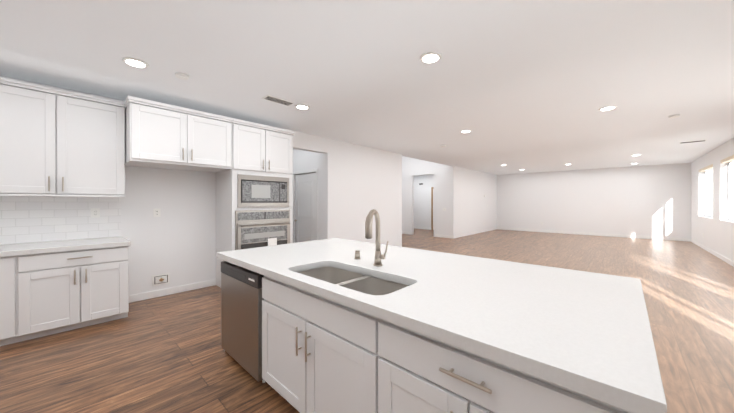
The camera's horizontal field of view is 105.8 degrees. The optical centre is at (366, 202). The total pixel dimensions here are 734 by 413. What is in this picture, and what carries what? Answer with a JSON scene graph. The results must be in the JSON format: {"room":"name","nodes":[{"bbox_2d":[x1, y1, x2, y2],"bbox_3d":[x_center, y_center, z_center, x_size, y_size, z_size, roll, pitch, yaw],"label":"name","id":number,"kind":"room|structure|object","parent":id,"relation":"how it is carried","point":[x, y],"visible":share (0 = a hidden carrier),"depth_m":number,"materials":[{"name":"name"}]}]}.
{"room":"kitchen","nodes":[
{"label":"kitchen","id":0,"kind":"room"},
{"bbox_2d":[0,75,215,294],"bbox_3d":[-3.675,-0.008,3.461,0.140,2.760,5.500,0,0,43],"label":"wall","id":1,"kind":"structure","parent":0,"point":[176,240],"depth_m":4.13,"materials":[{"name":"white paint"}]},
{"bbox_2d":[0,196,120,244],"bbox_3d":[-4.062,0.186,2.934,0.008,0.541,2.200,0,0,43],"label":"tile backsplash","id":2,"kind":"structure","parent":1,"relation":"attached to","point":[27,219],"depth_m":3.31,"materials":[{"name":"white tile"}]},
{"bbox_2d":[91,208,99,217],"bbox_3d":[-3.478,0.132,3.551,0.007,0.120,0.085,0,0,43],"label":"outlet","id":3,"kind":"object","parent":2,"relation":"attached to","point":[95,212],"visible":1,"depth_m":3.55,"materials":[{"name":"white plastic"}]},
{"bbox_2d":[0,81,127,196],"bbox_3d":[-3.580,-0.649,3.148,0.419,1.125,1.230,0,0,43],"label":"upper cabinet","id":4,"kind":"object","parent":1,"relation":"attached to","point":[58,142],"depth_m":3.05,"materials":[{"name":"white paint"}]},
{"bbox_2d":[153,208,160,216],"bbox_3d":[-3.050,0.147,4.027,0.007,0.120,0.085,0,0,43],"label":"outlet","id":5,"kind":"object","parent":1,"relation":"attached to","point":[156,212],"visible":1,"depth_m":4.03,"materials":[{"name":"white plastic"}]},
{"bbox_2d":[152,273,169,285],"bbox_3d":[-3.005,1.127,4.054,0.036,0.150,0.210,0,0,43],"label":"outlet box","id":6,"kind":"object","parent":1,"relation":"attached to","point":[160,279],"visible":1,"depth_m":4.05,"materials":[{"name":"white plastic"}]},
{"bbox_2d":[124,97,231,172],"bbox_3d":[-2.656,-0.856,3.938,0.699,0.714,1.167,0,0,43],"label":"upper cabinet","id":7,"kind":"object","parent":1,"relation":"attached to","point":[155,136],"depth_m":3.63,"materials":[{"name":"white paint"}]},
{"bbox_2d":[129,227,733,302],"bbox_3d":[1.676,1.319,6.716,10.115,0.100,17.549,0,0,43],"label":"baseboard","id":8,"kind":"structure","parent":1,"relation":"attached to","point":[162,292],"depth_m":8.05,"materials":[{"name":"white paint"}]},
{"bbox_2d":[292,130,399,246],"bbox_3d":[-0.328,-0.011,6.644,0.140,2.760,3.480,0,0,43],"label":"wall","id":9,"kind":"structure","parent":0,"point":[361,182],"depth_m":6.57,"materials":[{"name":"white paint"}]},
{"bbox_2d":[294,173,315,242],"bbox_3d":[-1.468,0.340,6.569,0.860,2.033,0.100,0,0,43],"label":"pantry door","id":10,"kind":"structure","parent":9,"relation":"in","point":[305,206],"depth_m":6.57,"materials":[{"name":"white paint"}]},
{"bbox_2d":[293,168,317,242],"bbox_3d":[-1.480,0.301,6.556,1.040,2.135,0.014,0,0,43],"label":"door frame","id":11,"kind":"structure","parent":9,"relation":"attached to","point":[306,171],"depth_m":6.23,"materials":[{"name":"white paint"}]},
{"bbox_2d":[0,229,733,412],"bbox_3d":[1.690,1.419,6.704,10.580,0.100,17.950,0,0,43],"label":"floor","id":12,"kind":"structure","parent":0,"point":[165,354],"depth_m":2.67,"materials":[{"name":"brown wood"}]},
{"bbox_2d":[0,253,31,345],"bbox_3d":[-4.060,0.942,2.427,0.699,0.862,1.460,0,0,43],"label":"base cabinet","id":13,"kind":"object","parent":12,"relation":"on","point":[15,272],"depth_m":2.67,"materials":[{"name":"white paint"}]},
{"bbox_2d":[32,245,130,338],"bbox_3d":[-3.336,0.941,3.207,0.699,0.862,0.815,0,0,43],"label":"base cabinet","id":14,"kind":"object","parent":12,"relation":"on","point":[85,287],"depth_m":2.97,"materials":[{"name":"white paint"}]},
{"bbox_2d":[0,237,130,256],"bbox_3d":[-3.796,0.483,2.697,0.717,0.051,2.216,0,0,43],"label":"countertop","id":15,"kind":"structure","parent":14,"relation":"on","point":[22,250],"depth_m":2.96,"materials":[{"name":"white stone"}]},
{"bbox_2d":[216,121,294,287],"bbox_3d":[-1.897,0.078,4.740,0.723,2.584,1.036,0,0,43],"label":"tall cabinet","id":16,"kind":"object","parent":12,"relation":"on","point":[254,200],"depth_m":4.43,"materials":[{"name":"white paint"}]},
{"bbox_2d":[235,209,289,249],"bbox_3d":[-1.636,0.474,4.485,0.098,0.705,0.925,0,0,43],"label":"oven","id":17,"kind":"object","parent":16,"relation":"in","point":[254,228],"depth_m":4.44,"materials":[{"name":"silver metal"}]},
{"bbox_2d":[238,174,288,207],"bbox_3d":[-1.652,-0.176,4.513,0.036,0.505,0.875,0,0,43],"label":"microwave","id":18,"kind":"object","parent":16,"relation":"in","point":[254,190],"depth_m":4.48,"materials":[{"name":"silver metal"}]},
{"bbox_2d":[217,257,636,412],"bbox_3d":[0.098,0.943,2.104,2.780,0.862,1.360,0,0,43],"label":"kitchen island","id":19,"kind":"object","parent":12,"relation":"on","point":[334,325],"depth_m":1.37,"materials":[{"name":"white paint"}]},
{"bbox_2d":[221,261,264,382],"bbox_3d":[-0.847,0.945,2.521,0.723,0.858,0.654,0,0,43],"label":"dishwasher","id":20,"kind":"object","parent":19,"relation":"in","point":[241,286],"depth_m":2.22,"materials":[{"name":"grey metal"}]},
{"bbox_2d":[217,238,666,412],"bbox_3d":[0.133,0.484,2.112,2.820,0.050,1.420,0,0,43],"label":"island countertop","id":21,"kind":"structure","parent":19,"relation":"on","point":[586,331],"depth_m":1.22,"materials":[{"name":"white stone"}]},
{"bbox_2d":[297,265,408,296],"bbox_3d":[-0.129,0.598,1.785,0.930,0.203,0.435,0,0,43],"label":"sink","id":22,"kind":"object","parent":21,"relation":"in","point":[366,282],"depth_m":1.89,"materials":[{"name":"silver metal"}]},
{"bbox_2d":[357,209,388,264],"bbox_3d":[0.046,0.253,1.944,0.129,0.411,0.236,0,0,43],"label":"faucet","id":23,"kind":"object","parent":21,"relation":"on","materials":[{"name":"silver metal"}]},
{"bbox_2d":[0,0,733,174],"bbox_3d":[1.690,-1.871,6.700,10.580,0.960,17.950,0,0,43],"label":"ceiling","id":24,"kind":"structure","parent":0,"point":[528,86],"depth_m":2.87,"materials":[{"name":"white paint"}]},
{"bbox_2d":[122,57,148,67],"bbox_3d":[-2.290,-1.380,2.747,0.210,0.013,0.210,0,0,43],"label":"recessed light","id":25,"kind":"object","parent":24,"relation":"in","point":[135,62],"visible":0.98,"depth_m":2.72,"materials":[{"name":"white plastic"}]},
{"bbox_2d":[175,72,188,79],"bbox_3d":[-2.010,-1.372,3.019,0.130,0.030,0.130,0,0,43],"label":"smoke detector","id":26,"kind":"object","parent":24,"relation":"attached to","point":[182,76],"visible":1,"depth_m":2.99,"materials":[{"name":"white plastic"}]},
{"bbox_2d":[262,95,294,105],"bbox_3d":[-1.203,-1.383,3.772,0.160,0.009,0.400,0,0,43],"label":"ceiling vent","id":27,"kind":"object","parent":24,"relation":"in","point":[277,100],"visible":0.98,"depth_m":3.75,"materials":[{"name":"white plastic"}]},
{"bbox_2d":[295,104,309,109],"bbox_3d":[-0.936,-1.381,4.015,0.210,0.013,0.210,0,0,43],"label":"recessed light","id":28,"kind":"object","parent":24,"relation":"in","point":[301,106],"visible":1,"depth_m":3.98,"materials":[{"name":"white plastic"}]},
{"bbox_2d":[420,52,441,63],"bbox_3d":[0.608,-1.380,2.651,0.210,0.013,0.210,0,0,43],"label":"recessed light","id":29,"kind":"object","parent":24,"relation":"in","point":[430,57],"visible":0.98,"depth_m":2.63,"materials":[{"name":"white plastic"}]},
{"bbox_2d":[599,105,616,110],"bbox_3d":[3.534,-1.381,4.070,0.210,0.013,0.210,0,0,43],"label":"recessed light","id":30,"kind":"object","parent":24,"relation":"in","point":[606,108],"visible":0.98,"depth_m":4.05,"materials":[{"name":"white plastic"}]},
{"bbox_2d":[668,114,679,117],"bbox_3d":[4.900,-1.373,4.426,0.130,0.030,0.130,0,0,43],"label":"smoke detector","id":31,"kind":"object","parent":24,"relation":"attached to","point":[674,116],"visible":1,"depth_m":4.39,"materials":[{"name":"white plastic"}]},
{"bbox_2d":[679,140,705,143],"bbox_3d":[7.425,-1.386,6.326,0.400,0.009,0.160,0,0,43],"label":"ceiling vent","id":32,"kind":"object","parent":24,"relation":"in","point":[692,141],"visible":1,"depth_m":6.28,"materials":[{"name":"white plastic"}]},
{"bbox_2d":[360,145,401,246],"bbox_3d":[-0.094,-0.434,8.895,2.860,3.600,0.140,0,0,43],"label":"wall","id":33,"kind":"structure","parent":0,"point":[360,145],"depth_m":7.93,"materials":[{"name":"white paint"}]},
{"bbox_2d":[414,174,433,227],"bbox_3d":[3.520,-0.020,13.645,3.660,2.760,0.120,0,0,43],"label":"wall","id":34,"kind":"structure","parent":0,"point":[422,205],"depth_m":14.14,"materials":[{"name":"white paint"}]},
{"bbox_2d":[431,187,433,229],"bbox_3d":[3.592,0.300,13.460,1.040,2.120,0.050,0,0,43],"label":"hall door","id":35,"kind":"structure","parent":34,"relation":"in","point":[432,208],"depth_m":13.75,"materials":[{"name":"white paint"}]},
{"bbox_2d":[402,156,449,236],"bbox_3d":[1.932,-0.438,11.844,3.540,3.600,0.120,0,0,43],"label":"wall","id":36,"kind":"structure","parent":0,"point":[412,168],"depth_m":11.18,"materials":[{"name":"white paint"}]},
{"bbox_2d":[450,166,496,235],"bbox_3d":[4.899,-0.018,12.353,0.120,2.760,4.900,0,0,43],"label":"wall","id":37,"kind":"structure","parent":0,"point":[470,211],"depth_m":11.76,"materials":[{"name":"white paint"}]},
{"bbox_2d":[497,163,690,238],"bbox_3d":[8.997,-0.018,12.030,6.610,2.760,0.200,0,0,43],"label":"wall","id":38,"kind":"structure","parent":0,"point":[652,200],"depth_m":11.32,"materials":[{"name":"white paint"}]},
{"bbox_2d":[691,138,733,261],"bbox_3d":[5.459,-0.007,3.207,0.200,2.760,17.950,0,0,43],"label":"wall","id":39,"kind":"structure","parent":0,"point":[718,237],"depth_m":7.14,"materials":[{"name":"white paint"}]},
{"bbox_2d":[699,164,712,218],"bbox_3d":[9.901,-0.298,8.014,0.173,1.470,1.960,0,0,43],"label":"window","id":40,"kind":"structure","parent":39,"relation":"in","point":[705,170],"depth_m":8.35,"materials":[{"name":"grey"}]},
{"bbox_2d":[720,155,733,222],"bbox_3d":[7.909,-0.295,5.865,0.173,1.470,2.380,0,0,43],"label":"window","id":41,"kind":"structure","parent":39,"relation":"in","point":[728,160],"depth_m":6.66,"materials":[{"name":"grey"}]}
]}

